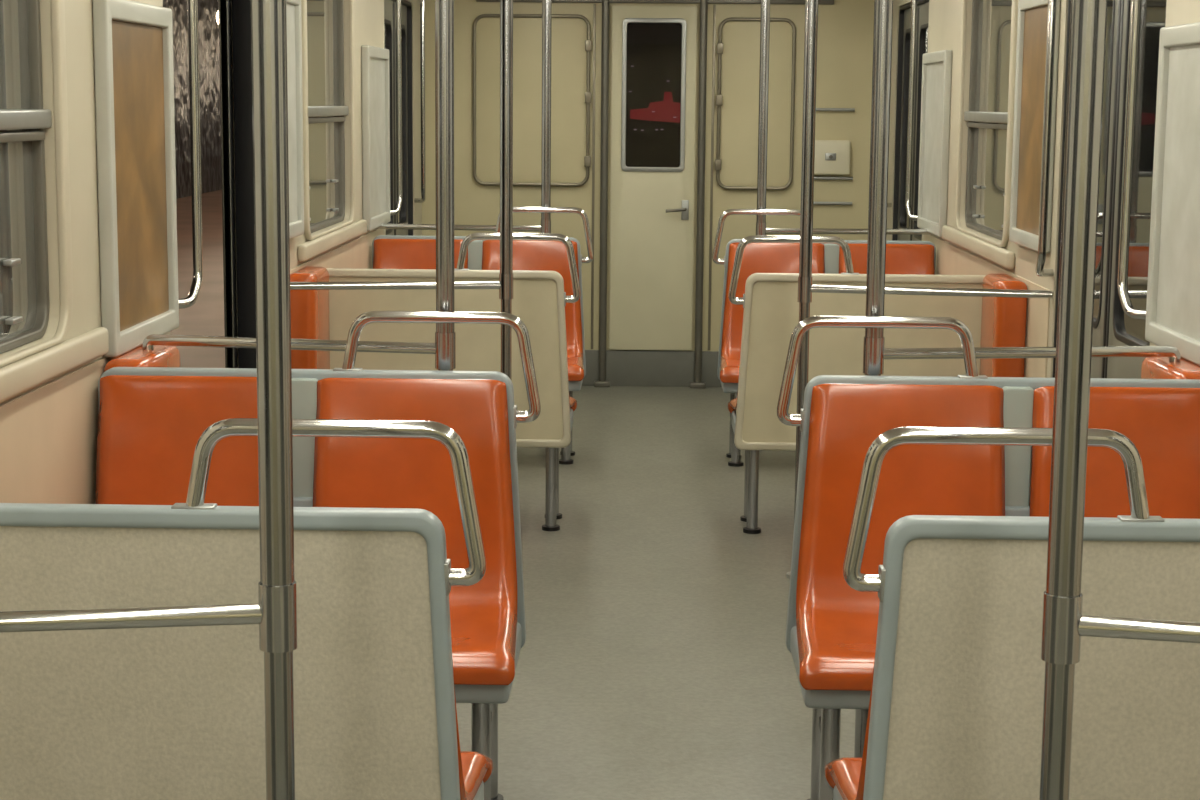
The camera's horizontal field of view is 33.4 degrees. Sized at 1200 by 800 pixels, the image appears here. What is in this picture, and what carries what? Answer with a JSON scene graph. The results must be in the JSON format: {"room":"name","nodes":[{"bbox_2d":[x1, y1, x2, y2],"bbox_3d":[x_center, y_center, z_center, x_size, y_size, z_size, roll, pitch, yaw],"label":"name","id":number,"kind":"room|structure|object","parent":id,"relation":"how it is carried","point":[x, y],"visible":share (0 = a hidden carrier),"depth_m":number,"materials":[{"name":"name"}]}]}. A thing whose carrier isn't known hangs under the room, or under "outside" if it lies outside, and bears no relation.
{"room":"train carriage","nodes":[
{"label":"train carriage","id":0,"kind":"room"},
{"bbox_2d":[0,0,421,404],"bbox_3d":[-1.200,-0.254,4.693,0.080,2.300,13.300,1,8,1],"label":"wall","id":1,"kind":"structure","parent":0,"point":[368,14],"depth_m":4.52,"materials":[{"name":"beige laminate"}]},
{"bbox_2d":[0,0,49,353],"bbox_3d":[-1.215,-0.550,3.653,0.030,1.008,1.228,1,8,1],"label":"gasket","id":2,"kind":"object","parent":1,"relation":"attached to","point":[39,328],"visible":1,"depth_m":4.26,"materials":[{"name":"grey rubber"}]},
{"bbox_2d":[3,258,20,265],"bbox_3d":[-1.203,-0.282,4.092,0.020,0.012,0.060,1,8,1],"label":"latch","id":3,"kind":"object","parent":2,"relation":"attached to","point":[13,261],"visible":1,"depth_m":4.07,"materials":[{"name":"metal"}]},
{"bbox_2d":[5,316,22,324],"bbox_3d":[-1.204,-0.164,4.110,0.020,0.012,0.060,1,8,1],"label":"lower latch","id":4,"kind":"object","parent":2,"relation":"attached to","point":[13,320],"visible":1,"depth_m":4.09,"materials":[{"name":"metal"}]},
{"bbox_2d":[0,0,36,340],"bbox_3d":[-1.225,-0.550,3.654,0.006,0.980,1.200,1,8,1],"label":"glass pane","id":5,"kind":"object","parent":2,"relation":"attached to","point":[18,283],"visible":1,"depth_m":4.15,"materials":[{"name":"glass"}]},
{"bbox_2d":[0,131,44,142],"bbox_3d":[-1.206,-0.475,3.664,0.028,0.020,1.190,1,8,1],"label":"bar","id":6,"kind":"object","parent":2,"relation":"attached to","point":[15,136],"visible":1,"depth_m":4.09,"materials":[{"name":"grey metal"}]},
{"bbox_2d":[0,109,51,129],"bbox_3d":[-1.201,-0.510,3.659,0.038,0.040,1.224,1,8,1],"label":"bar","id":7,"kind":"object","parent":2,"relation":"attached to","point":[10,119],"visible":1,"depth_m":4.08,"materials":[{"name":"metal"}]},
{"bbox_2d":[0,0,72,367],"bbox_3d":[-1.172,-0.568,3.650,0.020,1.072,1.330,1,8,1],"label":"surround","id":8,"kind":"object","parent":1,"relation":"attached to","point":[57,7],"visible":1,"depth_m":4.29,"materials":[{"name":"beige plastic"}]},
{"bbox_2d":[0,327,108,402],"bbox_3d":[-1.167,-0.016,3.797,0.032,0.063,1.660,1,8,1],"label":"trim","id":9,"kind":"structure","parent":1,"relation":"attached to","point":[20,376],"depth_m":4.17,"materials":[{"name":"beige plastic"}]},
{"bbox_2d":[0,334,164,503],"bbox_3d":[-1.186,0.522,3.822,0.006,0.980,3.050,1,8,1],"label":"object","id":10,"kind":"structure","parent":1,"relation":"attached to","point":[48,433],"depth_m":4.28,"materials":[{"name":"plastic"}]},
{"bbox_2d":[92,0,178,356],"bbox_3d":[-1.134,-0.555,4.920,0.034,0.830,0.640,1,8,1],"label":"notice board","id":11,"kind":"object","parent":1,"relation":"attached to","point":[134,74],"visible":0.95,"depth_m":4.88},
{"bbox_2d":[104,345,179,371],"bbox_3d":[-1.101,0.164,4.844,0.107,0.570,0.360,1,8,1],"label":"seat","id":12,"kind":"object","parent":1,"relation":"attached to","point":[161,356],"visible":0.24,"depth_m":4.75,"materials":[{"name":"orange plastic"}]},
{"bbox_2d":[179,0,202,308],"bbox_3d":[-1.098,-0.824,5.264,0.047,1.166,0.146,5,10,27],"label":"grab bar","id":13,"kind":"object","parent":1,"relation":"attached to","point":[196,284],"visible":0.95,"depth_m":5.33,"materials":[{"name":"metal"}]},
{"bbox_2d":[219,0,237,367],"bbox_3d":[-1.210,-0.485,6.851,0.030,2.080,0.606,1,8,1],"label":"leaf","id":14,"kind":"object","parent":1,"relation":"attached to","point":[228,263],"visible":0.1,"depth_m":6.52,"materials":[{"name":"paint"}]},
{"bbox_2d":[218,0,236,367],"bbox_3d":[-1.217,-0.442,6.566,0.036,2.060,0.030,1,8,1],"label":"leaf rubber","id":15,"kind":"object","parent":14,"relation":"attached to","point":[222,1],"visible":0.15,"depth_m":6.51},
{"bbox_2d":[232,0,256,367],"bbox_3d":[-1.172,-0.357,5.951,0.070,2.106,1.258,1,8,1],"label":"door frame","id":16,"kind":"structure","parent":1,"relation":"attached to","point":[241,9],"depth_m":6.51,"materials":[{"name":"metal"}]},
{"bbox_2d":[286,0,303,238],"bbox_3d":[-1.086,-0.982,6.868,0.034,0.860,0.580,1,8,1],"label":"notice board","id":17,"kind":"object","parent":1,"relation":"attached to","point":[293,7],"visible":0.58,"depth_m":7.07,"materials":[{"name":"plastic"}]},
{"bbox_2d":[290,266,329,368],"bbox_3d":[-1.045,-0.182,7.173,0.107,0.570,0.350,1,8,1],"label":"seat","id":18,"kind":"object","parent":1,"relation":"attached to","point":[309,308],"visible":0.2,"depth_m":7.00,"materials":[{"name":"orange plastic"}]},
{"bbox_2d":[310,0,344,232],"bbox_3d":[-1.113,-1.186,7.930,0.030,1.008,1.138,1,8,1],"label":"gasket","id":19,"kind":"object","parent":1,"relation":"attached to","point":[341,216],"visible":0.49,"depth_m":8.46,"materials":[{"name":"grey rubber"}]},
{"bbox_2d":[307,0,339,226],"bbox_3d":[-1.123,-1.186,7.930,0.006,0.980,1.110,1,8,1],"label":"glass pane","id":20,"kind":"object","parent":19,"relation":"attached to","point":[322,15],"visible":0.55,"depth_m":8.07,"materials":[{"name":"glass"}]},
{"bbox_2d":[308,117,345,123],"bbox_3d":[-1.105,-1.111,7.941,0.028,0.020,1.100,1,8,1],"label":"bar","id":21,"kind":"object","parent":19,"relation":"attached to","point":[321,119],"visible":0.56,"depth_m":7.97,"materials":[{"name":"grey metal"}]},
{"bbox_2d":[308,106,348,116],"bbox_3d":[-1.100,-1.146,7.936,0.038,0.040,1.134,1,8,1],"label":"bar","id":22,"kind":"object","parent":19,"relation":"attached to","point":[313,111],"visible":0.64,"depth_m":7.93,"materials":[{"name":"metal"}]},
{"bbox_2d":[301,0,355,240],"bbox_3d":[-1.070,-1.204,7.926,0.020,1.072,1.240,1,8,1],"label":"surround","id":23,"kind":"object","parent":1,"relation":"attached to","point":[307,232],"visible":0.94,"depth_m":7.68,"materials":[{"name":"beige plastic"}]},
{"bbox_2d":[298,219,366,261],"bbox_3d":[-1.066,-0.651,8.064,0.032,0.063,1.610,1,8,1],"label":"trim","id":24,"kind":"structure","parent":1,"relation":"attached to","point":[308,250],"depth_m":7.85,"materials":[{"name":"plastic"}]},
{"bbox_2d":[290,229,383,273],"bbox_3d":[-1.082,-0.128,8.198,0.006,0.980,3.000,1,8,1],"label":"trim","id":25,"kind":"structure","parent":1,"relation":"attached to","point":[355,254],"depth_m":8.57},
{"bbox_2d":[361,45,389,230],"bbox_3d":[-1.032,-1.212,9.229,0.034,0.820,0.720,1,8,1],"label":"notice board","id":26,"kind":"object","parent":1,"relation":"attached to","point":[375,78],"visible":0.94,"depth_m":9.19,"materials":[{"name":"plastic"}]},
{"bbox_2d":[384,0,393,234],"bbox_3d":[-1.080,-0.956,10.024,0.030,2.080,0.576,1,8,1],"label":"leaf","id":27,"kind":"object","parent":1,"relation":"attached to","point":[388,4],"visible":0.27,"depth_m":10.12,"materials":[{"name":"paint"}]},
{"bbox_2d":[384,19,392,234],"bbox_3d":[-1.077,-1.357,9.965,0.036,1.060,0.426,1,8,1],"label":"seal","id":28,"kind":"object","parent":27,"relation":"attached to","point":[387,22],"visible":0.25,"depth_m":10.15,"materials":[{"name":"black rubber"}]},
{"bbox_2d":[393,3,394,234],"bbox_3d":[-1.074,-0.997,10.294,0.036,2.060,0.030,1,8,1],"label":"leaf rubber","id":29,"kind":"object","parent":27,"relation":"attached to","point":[393,3],"visible":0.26,"depth_m":10.22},
{"bbox_2d":[390,0,401,215],"bbox_3d":[-0.994,-1.477,9.655,0.047,1.166,0.146,5,10,27],"label":"grab bar","id":30,"kind":"object","parent":1,"relation":"attached to","point":[396,211],"visible":0.96,"depth_m":9.71,"materials":[{"name":"metal"}]},
{"bbox_2d":[393,1,407,235],"bbox_3d":[-1.066,-1.042,10.602,0.030,2.080,0.576,1,8,1],"label":"leaf","id":31,"kind":"object","parent":1,"relation":"attached to","point":[402,232],"visible":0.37,"depth_m":10.66,"materials":[{"name":"paint"}]},
{"bbox_2d":[394,4,395,234],"bbox_3d":[-1.073,-1.002,10.332,0.036,2.060,0.030,1,8,1],"label":"leaf rubber","id":32,"kind":"object","parent":31,"relation":"attached to","point":[394,4],"visible":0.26,"depth_m":10.25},
{"bbox_2d":[396,24,406,223],"bbox_3d":[-1.063,-1.443,10.542,0.036,1.060,0.426,1,8,1],"label":"seal","id":33,"kind":"object","parent":31,"relation":"attached to","point":[402,26],"visible":0.34,"depth_m":10.72,"materials":[{"name":"black rubber"}]},
{"bbox_2d":[392,0,412,235],"bbox_3d":[-1.068,-1.005,10.312,0.070,2.106,1.198,1,8,1],"label":"door frame","id":34,"kind":"structure","parent":1,"relation":"attached to","point":[407,4],"depth_m":10.82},
{"bbox_2d":[414,0,425,202],"bbox_3d":[-0.967,-1.647,10.800,0.047,1.166,0.146,-3,9,-24],"label":"grab bar","id":35,"kind":"object","parent":1,"relation":"attached to","point":[422,199],"visible":1,"depth_m":10.73,"materials":[{"name":"metal"}]},
{"bbox_2d":[384,24,389,229],"bbox_3d":[-1.077,-1.357,9.965,0.006,1.040,0.406,1,8,1],"label":"glass","id":36,"kind":"object","parent":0,"point":[386,31],"depth_m":10.00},
{"bbox_2d":[398,29,403,223],"bbox_3d":[-1.063,-1.443,10.542,0.006,1.040,0.406,1,8,1],"label":"glass","id":37,"kind":"object","parent":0,"point":[401,214],"depth_m":10.70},
{"bbox_2d":[422,0,873,350],"bbox_3d":[0.296,-1.222,11.279,2.760,2.300,0.080,1,8,1],"label":"wall","id":38,"kind":"structure","parent":0,"point":[845,27],"depth_m":11.21,"materials":[{"name":"paint"}]},
{"bbox_2d":[473,14,591,186],"bbox_3d":[-0.380,-1.671,11.165,0.663,0.951,0.044,1,8,1],"label":"door","id":39,"kind":"structure","parent":38,"relation":"attached to","point":[571,44],"depth_m":11.17,"materials":[{"name":"paint"}]},
{"bbox_2d":[591,4,595,348],"bbox_3d":[-0.037,-1.244,11.240,0.015,1.930,0.006,1,8,1],"label":"trim","id":40,"kind":"structure","parent":38,"relation":"attached to","point":[594,5],"depth_m":11.23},
{"bbox_2d":[582,350,721,386],"bbox_3d":[0.286,-0.179,11.388,2.598,0.205,0.012,1,8,1],"label":"baseboard","id":41,"kind":"structure","parent":38,"relation":"attached to","point":[623,367],"depth_m":11.38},
{"bbox_2d":[609,6,696,349],"bbox_3d":[0.295,-1.234,11.225,0.470,1.920,0.020,1,8,1],"label":"door","id":42,"kind":"structure","parent":38,"relation":"in","point":[651,304],"depth_m":11.26,"materials":[{"name":"metal"}]},
{"bbox_2d":[621,18,686,212],"bbox_3d":[0.305,-1.583,11.144,0.372,1.072,0.078,1,8,1],"label":"window","id":43,"kind":"structure","parent":42,"relation":"attached to","point":[626,21],"depth_m":11.14,"materials":[{"name":"metal"}]},
{"bbox_2d":[626,23,681,166],"bbox_3d":[0.299,-1.700,11.163,0.328,0.818,0.003,1,8,1],"label":"glass pane","id":44,"kind":"object","parent":43,"relation":"attached to","point":[654,50],"visible":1,"depth_m":11.15,"materials":[{"name":"glass"}]},
{"bbox_2d":[681,200,688,219],"bbox_3d":[0.478,-1.067,11.232,0.040,0.110,0.010,1,8,1],"label":"plate","id":45,"kind":"object","parent":42,"relation":"attached to","point":[685,203],"visible":1,"depth_m":11.23,"materials":[{"name":"metal"}]},
{"bbox_2d":[476,0,833,4],"bbox_3d":[0.303,-2.213,11.075,1.980,0.030,0.029,1,8,1],"label":"trim","id":46,"kind":"structure","parent":38,"relation":"attached to","point":[820,2],"depth_m":11.06,"materials":[{"name":"grey metal"}]},
{"bbox_2d":[708,5,715,349],"bbox_3d":[0.628,-1.237,11.226,0.015,1.930,0.006,1,8,1],"label":"trim","id":47,"kind":"structure","parent":38,"relation":"attached to","point":[714,6],"depth_m":11.22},
{"bbox_2d":[715,17,795,189],"bbox_3d":[0.864,-1.646,11.139,0.438,0.951,0.044,1,8,1],"label":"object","id":48,"kind":"structure","parent":38,"relation":"attached to","point":[738,45],"depth_m":11.15,"materials":[{"name":"paint"}]},
{"bbox_2d":[814,140,850,174],"bbox_3d":[1.288,-1.353,11.160,0.215,0.190,0.070,1,8,1],"label":"switch box","id":49,"kind":"object","parent":38,"relation":"attached to","point":[832,157],"visible":0.82,"depth_m":11.14,"materials":[{"name":"metal"}]},
{"bbox_2d":[813,202,851,204],"bbox_3d":[1.294,-1.103,11.216,0.240,0.018,0.018,1,8,1],"label":"rail","id":50,"kind":"object","parent":38,"relation":"attached to","point":[814,203],"visible":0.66,"depth_m":11.21,"materials":[{"name":"metal"}]},
{"bbox_2d":[814,176,852,179],"bbox_3d":[1.295,-1.242,11.196,0.240,0.018,0.018,1,8,1],"label":"rail","id":51,"kind":"object","parent":38,"relation":"attached to","point":[815,177],"visible":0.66,"depth_m":11.19,"materials":[{"name":"metal"}]},
{"bbox_2d":[816,108,854,110],"bbox_3d":[1.300,-1.617,11.140,0.235,0.018,0.018,1,8,1],"label":"rail","id":52,"kind":"object","parent":38,"relation":"attached to","point":[817,109],"visible":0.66,"depth_m":11.13,"materials":[{"name":"metal"}]},
{"bbox_2d":[630,92,679,122],"bbox_3d":[0.309,-1.636,11.170,0.280,0.170,0.001,1,8,1],"label":"strip","id":53,"kind":"object","parent":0,"point":[665,110],"depth_m":11.17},
{"bbox_2d":[456,386,855,799],"bbox_3d":[0.130,0.923,4.877,2.760,0.060,13.380,1,8,1],"label":"floor","id":54,"kind":"structure","parent":0,"point":[655,662],"depth_m":6.24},
{"bbox_2d":[0,0,296,799],"bbox_3d":[-0.792,0.082,2.459,0.857,2.300,0.080,-1,9,-7],"label":"pole","id":55,"kind":"object","parent":54,"relation":"on","point":[275,612],"visible":1,"depth_m":2.49,"materials":[{"name":"metal"}]},
{"bbox_2d":[0,418,492,799],"bbox_3d":[-0.677,0.548,3.325,1.016,1.126,0.515,1,8,1],"label":"bench","id":56,"kind":"object","parent":54,"relation":"on","point":[163,713],"visible":0.93,"depth_m":3.05,"materials":[{"name":"plastic"}]},
{"bbox_2d":[143,0,455,370],"bbox_3d":[-0.713,-0.254,4.718,0.792,2.300,0.079,2,9,9],"label":"pole","id":57,"kind":"object","parent":54,"relation":"on","point":[444,347],"visible":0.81,"depth_m":4.63,"materials":[{"name":"metal"}]},
{"bbox_2d":[95,311,540,799],"bbox_3d":[-0.651,0.386,4.410,1.016,1.126,0.515,1,8,1],"label":"bench","id":58,"kind":"object","parent":54,"relation":"on","point":[152,420],"visible":0.43,"depth_m":4.53,"materials":[{"name":"orange plastic"}]},
{"bbox_2d":[290,0,512,380],"bbox_3d":[-0.695,-0.540,6.641,0.847,2.300,0.079,0,9,-6],"label":"pole","id":59,"kind":"object","parent":54,"relation":"on","point":[505,283],"visible":0.67,"depth_m":6.64,"materials":[{"name":"metal"}]},
{"bbox_2d":[326,233,580,530],"bbox_3d":[-0.575,-0.090,7.617,1.016,1.126,0.515,1,8,1],"label":"bench","id":60,"kind":"object","parent":54,"relation":"on","point":[539,300],"visible":0.45,"depth_m":7.34,"materials":[{"name":"beige plastic"}]},
{"bbox_2d":[375,0,551,447],"bbox_3d":[-0.627,-0.929,9.257,0.846,2.300,0.079,2,9,8],"label":"pole","id":61,"kind":"object","parent":54,"relation":"on","point":[545,227],"visible":0.5,"depth_m":9.15,"materials":[{"name":"metal"}]},
{"bbox_2d":[372,207,593,464],"bbox_3d":[-0.543,-0.292,8.969,1.016,1.126,0.515,1,8,1],"label":"bench","id":62,"kind":"object","parent":54,"relation":"on","point":[388,251],"visible":0.28,"depth_m":9.09,"materials":[{"name":"orange plastic"}]},
{"bbox_2d":[594,0,609,386],"bbox_3d":[0.022,-1.214,11.210,0.090,2.299,0.069,1,8,1],"label":"post","id":63,"kind":"object","parent":54,"relation":"on","point":[602,382],"depth_m":11.22,"materials":[{"name":"metal"}]},
{"bbox_2d":[690,0,707,387],"bbox_3d":[0.566,-1.207,11.199,0.090,2.299,0.069,1,8,1],"label":"post","id":64,"kind":"object","parent":54,"relation":"on","point":[697,383],"depth_m":11.21,"materials":[{"name":"metal"}]},
{"bbox_2d":[712,209,935,466],"bbox_3d":[1.011,-0.273,8.934,1.016,1.126,0.515,1,8,1],"label":"bench","id":65,"kind":"object","parent":54,"relation":"on","point":[902,257],"visible":0.32,"depth_m":9.05,"materials":[{"name":"orange plastic"}]},
{"bbox_2d":[756,0,933,450],"bbox_3d":[1.123,-0.908,9.219,0.846,2.300,0.079,0,9,-6],"label":"pole","id":66,"kind":"object","parent":54,"relation":"on","point":[761,229],"visible":0.5,"depth_m":9.13,"materials":[{"name":"metal"}]},
{"bbox_2d":[728,235,985,533],"bbox_3d":[0.979,-0.072,7.582,1.016,1.126,0.515,1,8,1],"label":"bench","id":67,"kind":"object","parent":54,"relation":"on","point":[770,303],"visible":0.4,"depth_m":7.31,"materials":[{"name":"beige plastic"}]},
{"bbox_2d":[786,0,1051,578],"bbox_3d":[1.066,-0.519,6.602,0.847,2.300,0.079,2,9,9],"label":"grab pole","id":68,"kind":"object","parent":54,"relation":"on","point":[805,287],"visible":0.77,"depth_m":6.61,"materials":[{"name":"metal"}]},
{"bbox_2d":[777,316,1199,799],"bbox_3d":[0.903,0.405,4.376,1.016,1.126,0.515,1,8,1],"label":"bench","id":69,"kind":"object","parent":54,"relation":"on","point":[831,627],"visible":0.57,"depth_m":4.50,"materials":[{"name":"orange plastic"}]},
{"bbox_2d":[824,426,1199,799],"bbox_3d":[0.877,0.566,3.291,1.016,1.126,0.515,1,8,1],"label":"bench","id":70,"kind":"object","parent":54,"relation":"on","point":[955,712],"visible":0.95,"depth_m":3.02,"materials":[{"name":"plastic"}]},
{"bbox_2d":[854,0,1180,757],"bbox_3d":[0.993,-0.234,4.681,0.792,2.300,0.079,0,9,-6],"label":"pole","id":71,"kind":"object","parent":54,"relation":"on","point":[874,352],"visible":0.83,"depth_m":4.62,"materials":[{"name":"metal"}]},
{"bbox_2d":[1039,0,1199,799],"bbox_3d":[0.965,0.103,2.421,0.857,2.300,0.080,2,9,10],"label":"pole","id":72,"kind":"object","parent":54,"relation":"on","point":[1064,624],"visible":1,"depth_m":2.46,"materials":[{"name":"metal"}]},
{"bbox_2d":[902,33,910,228],"bbox_3d":[1.626,-1.411,10.483,0.006,1.040,0.406,1,8,1],"label":"glass","id":73,"kind":"object","parent":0,"point":[905,219],"depth_m":10.61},
{"bbox_2d":[917,28,927,235],"bbox_3d":[1.613,-1.325,9.906,0.006,1.040,0.406,1,8,1],"label":"glass","id":74,"kind":"object","parent":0,"point":[925,34],"depth_m":9.99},
{"bbox_2d":[886,0,1199,377],"bbox_3d":[1.479,-0.222,4.634,0.080,2.300,13.300,1,8,1],"label":"wall","id":75,"kind":"structure","parent":0,"point":[944,27],"depth_m":8.43,"materials":[{"name":"beige laminate"}]},
{"bbox_2d":[897,5,918,240],"bbox_3d":[1.623,-1.010,10.543,0.030,2.080,0.576,1,8,1],"label":"leaf","id":76,"kind":"object","parent":75,"relation":"attached to","point":[907,13],"visible":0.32,"depth_m":10.65,"materials":[{"name":"paint"}]},
{"bbox_2d":[899,28,910,228],"bbox_3d":[1.626,-1.411,10.483,0.036,1.060,0.426,1,8,1],"label":"seal","id":77,"kind":"object","parent":76,"relation":"attached to","point":[908,31],"visible":0.32,"depth_m":10.67,"materials":[{"name":"black rubber"}]},
{"bbox_2d":[910,8,917,240],"bbox_3d":[1.616,-0.970,10.273,0.036,2.060,0.030,1,8,1],"label":"leaf rubber","id":78,"kind":"object","parent":76,"relation":"attached to","point":[917,8],"visible":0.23,"depth_m":10.20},
{"bbox_2d":[892,0,928,240],"bbox_3d":[1.611,-0.973,10.254,0.070,2.106,1.198,1,8,1],"label":"door frame","id":79,"kind":"structure","parent":75,"relation":"attached to","point":[903,8],"depth_m":10.76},
{"bbox_2d":[905,0,916,220],"bbox_3d":[1.519,-1.447,9.600,0.047,1.166,0.146,-3,9,-24],"label":"grab bar","id":80,"kind":"object","parent":75,"relation":"attached to","point":[910,215],"visible":0.98,"depth_m":9.65,"materials":[{"name":"metal"}]},
{"bbox_2d":[912,2,928,240],"bbox_3d":[1.609,-0.924,9.966,0.030,2.080,0.576,1,8,1],"label":"leaf","id":81,"kind":"object","parent":75,"relation":"attached to","point":[923,8],"visible":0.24,"depth_m":10.04,"materials":[{"name":"paint"}]},
{"bbox_2d":[911,8,918,240],"bbox_3d":[1.615,-0.964,10.236,0.036,2.060,0.030,1,8,1],"label":"leaf rubber","id":82,"kind":"object","parent":81,"relation":"attached to","point":[918,8],"visible":0.22,"depth_m":10.16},
{"bbox_2d":[913,23,928,240],"bbox_3d":[1.613,-1.325,9.906,0.036,1.060,0.426,1,8,1],"label":"seal","id":83,"kind":"object","parent":81,"relation":"attached to","point":[924,26],"visible":0.27,"depth_m":10.09,"materials":[{"name":"black rubber"}]},
{"bbox_2d":[917,50,951,236],"bbox_3d":[1.532,-1.181,9.173,0.034,0.820,0.720,1,8,1],"label":"notice board","id":84,"kind":"object","parent":75,"relation":"attached to","point":[936,66],"visible":0.91,"depth_m":9.13,"materials":[{"name":"plastic"}]},
{"bbox_2d":[942,225,1014,268],"bbox_3d":[1.501,-0.620,8.008,0.032,0.063,1.610,1,8,1],"label":"trim","id":85,"kind":"structure","parent":75,"relation":"attached to","point":[1005,258],"depth_m":7.80,"materials":[{"name":"beige plastic"}]},
{"bbox_2d":[965,0,1002,239],"bbox_3d":[1.556,-1.154,7.872,0.030,1.008,1.138,1,8,1],"label":"gasket","id":86,"kind":"object","parent":75,"relation":"attached to","point":[969,224],"visible":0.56,"depth_m":8.40,"materials":[{"name":"grey rubber"}]},
{"bbox_2d":[964,111,1007,122],"bbox_3d":[1.542,-1.114,7.878,0.038,0.040,1.134,1,8,1],"label":"bar","id":87,"kind":"object","parent":86,"relation":"attached to","point":[995,117],"visible":0.72,"depth_m":7.88,"materials":[{"name":"metal"}]},
{"bbox_2d":[967,122,1006,129],"bbox_3d":[1.546,-1.079,7.883,0.028,0.020,1.100,1,8,1],"label":"bar","id":88,"kind":"object","parent":86,"relation":"attached to","point":[969,124],"visible":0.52,"depth_m":7.91,"materials":[{"name":"grey metal"}]},
{"bbox_2d":[971,0,1011,233],"bbox_3d":[1.566,-1.153,7.871,0.006,0.980,1.110,1,8,1],"label":"glass pane","id":89,"kind":"object","parent":86,"relation":"attached to","point":[994,16],"visible":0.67,"depth_m":8.01,"materials":[{"name":"glass"}]},
{"bbox_2d":[954,0,1017,247],"bbox_3d":[1.513,-1.173,7.870,0.020,1.072,1.240,1,8,1],"label":"surround","id":90,"kind":"object","parent":75,"relation":"attached to","point":[1014,14],"visible":0.98,"depth_m":7.39,"materials":[{"name":"beige plastic"}]},
{"bbox_2d":[924,235,1049,377],"bbox_3d":[1.511,-0.097,8.141,0.006,0.980,3.000,1,8,1],"label":"wall panel","id":91,"kind":"object","parent":75,"relation":"attached to","point":[950,259],"depth_m":6.99,"materials":[{"name":"plastic"}]},
{"bbox_2d":[979,274,1027,376],"bbox_3d":[1.431,-0.153,7.118,0.107,0.570,0.350,1,8,1],"label":"seat","id":92,"kind":"object","parent":75,"relation":"attached to","point":[1003,319],"visible":0.36,"depth_m":6.95,"materials":[{"name":"orange plastic"}]},
{"bbox_2d":[1009,0,1060,252],"bbox_3d":[1.477,-0.951,6.811,0.034,0.860,0.580,1,8,1],"label":"partition panel","id":93,"kind":"object","parent":75,"relation":"attached to","point":[1032,14],"visible":0.77,"depth_m":6.86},
{"bbox_2d":[1035,0,1056,276],"bbox_3d":[1.453,-0.972,6.410,0.078,1.166,0.137,1,8,1],"label":"grab bar","id":94,"kind":"object","parent":75,"relation":"attached to","point":[1040,271],"depth_m":6.37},
{"bbox_2d":[1052,0,1070,377],"bbox_3d":[1.508,-0.325,5.893,0.070,2.106,1.258,1,8,1],"label":"door frame","id":95,"kind":"structure","parent":75,"relation":"attached to","point":[1069,1],"depth_m":6.46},
{"bbox_2d":[1091,0,1117,377],"bbox_3d":[1.520,-0.364,6.197,0.030,2.080,0.606,1,8,1],"label":"leaf","id":96,"kind":"object","parent":75,"relation":"attached to","point":[1097,337],"visible":0.09,"depth_m":5.93,"materials":[{"name":"paint"}]},
{"bbox_2d":[1093,0,1112,319],"bbox_3d":[1.523,-0.764,6.137,0.006,1.040,0.436,1,8,1],"label":"glass","id":97,"kind":"object","parent":96,"relation":"in","point":[1110,2],"depth_m":6.06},
{"bbox_2d":[1093,0,1114,327],"bbox_3d":[1.523,-0.764,6.137,0.036,1.060,0.456,1,8,1],"label":"seal","id":98,"kind":"object","parent":96,"relation":"attached to","point":[1095,322],"visible":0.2,"depth_m":5.92,"materials":[{"name":"black rubber"}]},
{"bbox_2d":[1101,0,1121,377],"bbox_3d":[1.513,-0.321,5.912,0.036,2.060,0.030,1,8,1],"label":"leaf rubber","id":99,"kind":"object","parent":96,"relation":"attached to","point":[1119,1],"visible":0.08,"depth_m":5.86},
{"bbox_2d":[1107,0,1145,378],"bbox_3d":[1.505,-0.273,5.590,0.030,2.080,0.606,1,8,1],"label":"leaf","id":100,"kind":"object","parent":75,"relation":"attached to","point":[1117,367],"visible":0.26,"depth_m":5.77,"materials":[{"name":"paint"}]},
{"bbox_2d":[1104,0,1123,377],"bbox_3d":[1.512,-0.316,5.875,0.036,2.060,0.030,1,8,1],"label":"leaf rubber","id":101,"kind":"object","parent":100,"relation":"attached to","point":[1122,1],"visible":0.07,"depth_m":5.82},
{"bbox_2d":[1113,0,1166,345],"bbox_3d":[1.509,-0.674,5.530,0.036,1.060,0.456,1,8,1],"label":"seal","id":102,"kind":"object","parent":100,"relation":"attached to","point":[1119,333],"visible":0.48,"depth_m":5.75,"materials":[{"name":"black rubber"}]},
{"bbox_2d":[1118,0,1145,319],"bbox_3d":[1.415,-0.794,5.209,0.047,1.166,0.146,-3,9,-24],"label":"grab bar","id":103,"kind":"object","parent":75,"relation":"attached to","point":[1135,7],"visible":0.94,"depth_m":5.28,"materials":[{"name":"metal"}]},
{"bbox_2d":[1141,357,1199,378],"bbox_3d":[1.376,0.194,4.790,0.107,0.570,0.360,1,8,1],"label":"seat","id":104,"kind":"object","parent":75,"relation":"attached to","point":[1152,367],"visible":0.12,"depth_m":4.73,"materials":[{"name":"orange plastic"}]},
{"bbox_2d":[1145,22,1199,365],"bbox_3d":[1.429,-0.507,4.846,0.034,0.800,0.600,1,8,1],"label":"notice board","id":105,"kind":"object","parent":75,"relation":"attached to","point":[1173,286],"visible":0.99,"depth_m":4.95,"materials":[{"name":"plastic"}]},
{"bbox_2d":[1121,0,1165,343],"bbox_3d":[1.509,-0.674,5.530,0.006,1.040,0.436,1,8,1],"label":"door","id":106,"kind":"structure","parent":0,"point":[1152,12],"depth_m":5.57,"materials":[{"name":"metal"}]},
{"label":"outside","id":107,"kind":"structure","parent":0,"visible":0},
{"bbox_2d":[170,190,224,367],"bbox_3d":[-4.527,-3.191,32.499,7.380,0.100,75.000,1,8,1],"label":"floor","id":108,"kind":"structure","parent":107,"point":[205,317],"depth_m":17.84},
{"bbox_2d":[163,0,221,198],"bbox_3d":[-7.047,-5.358,32.237,0.300,4.220,75.000,1,8,1],"label":"wall","id":109,"kind":"structure","parent":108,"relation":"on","point":[208,26],"depth_m":34.39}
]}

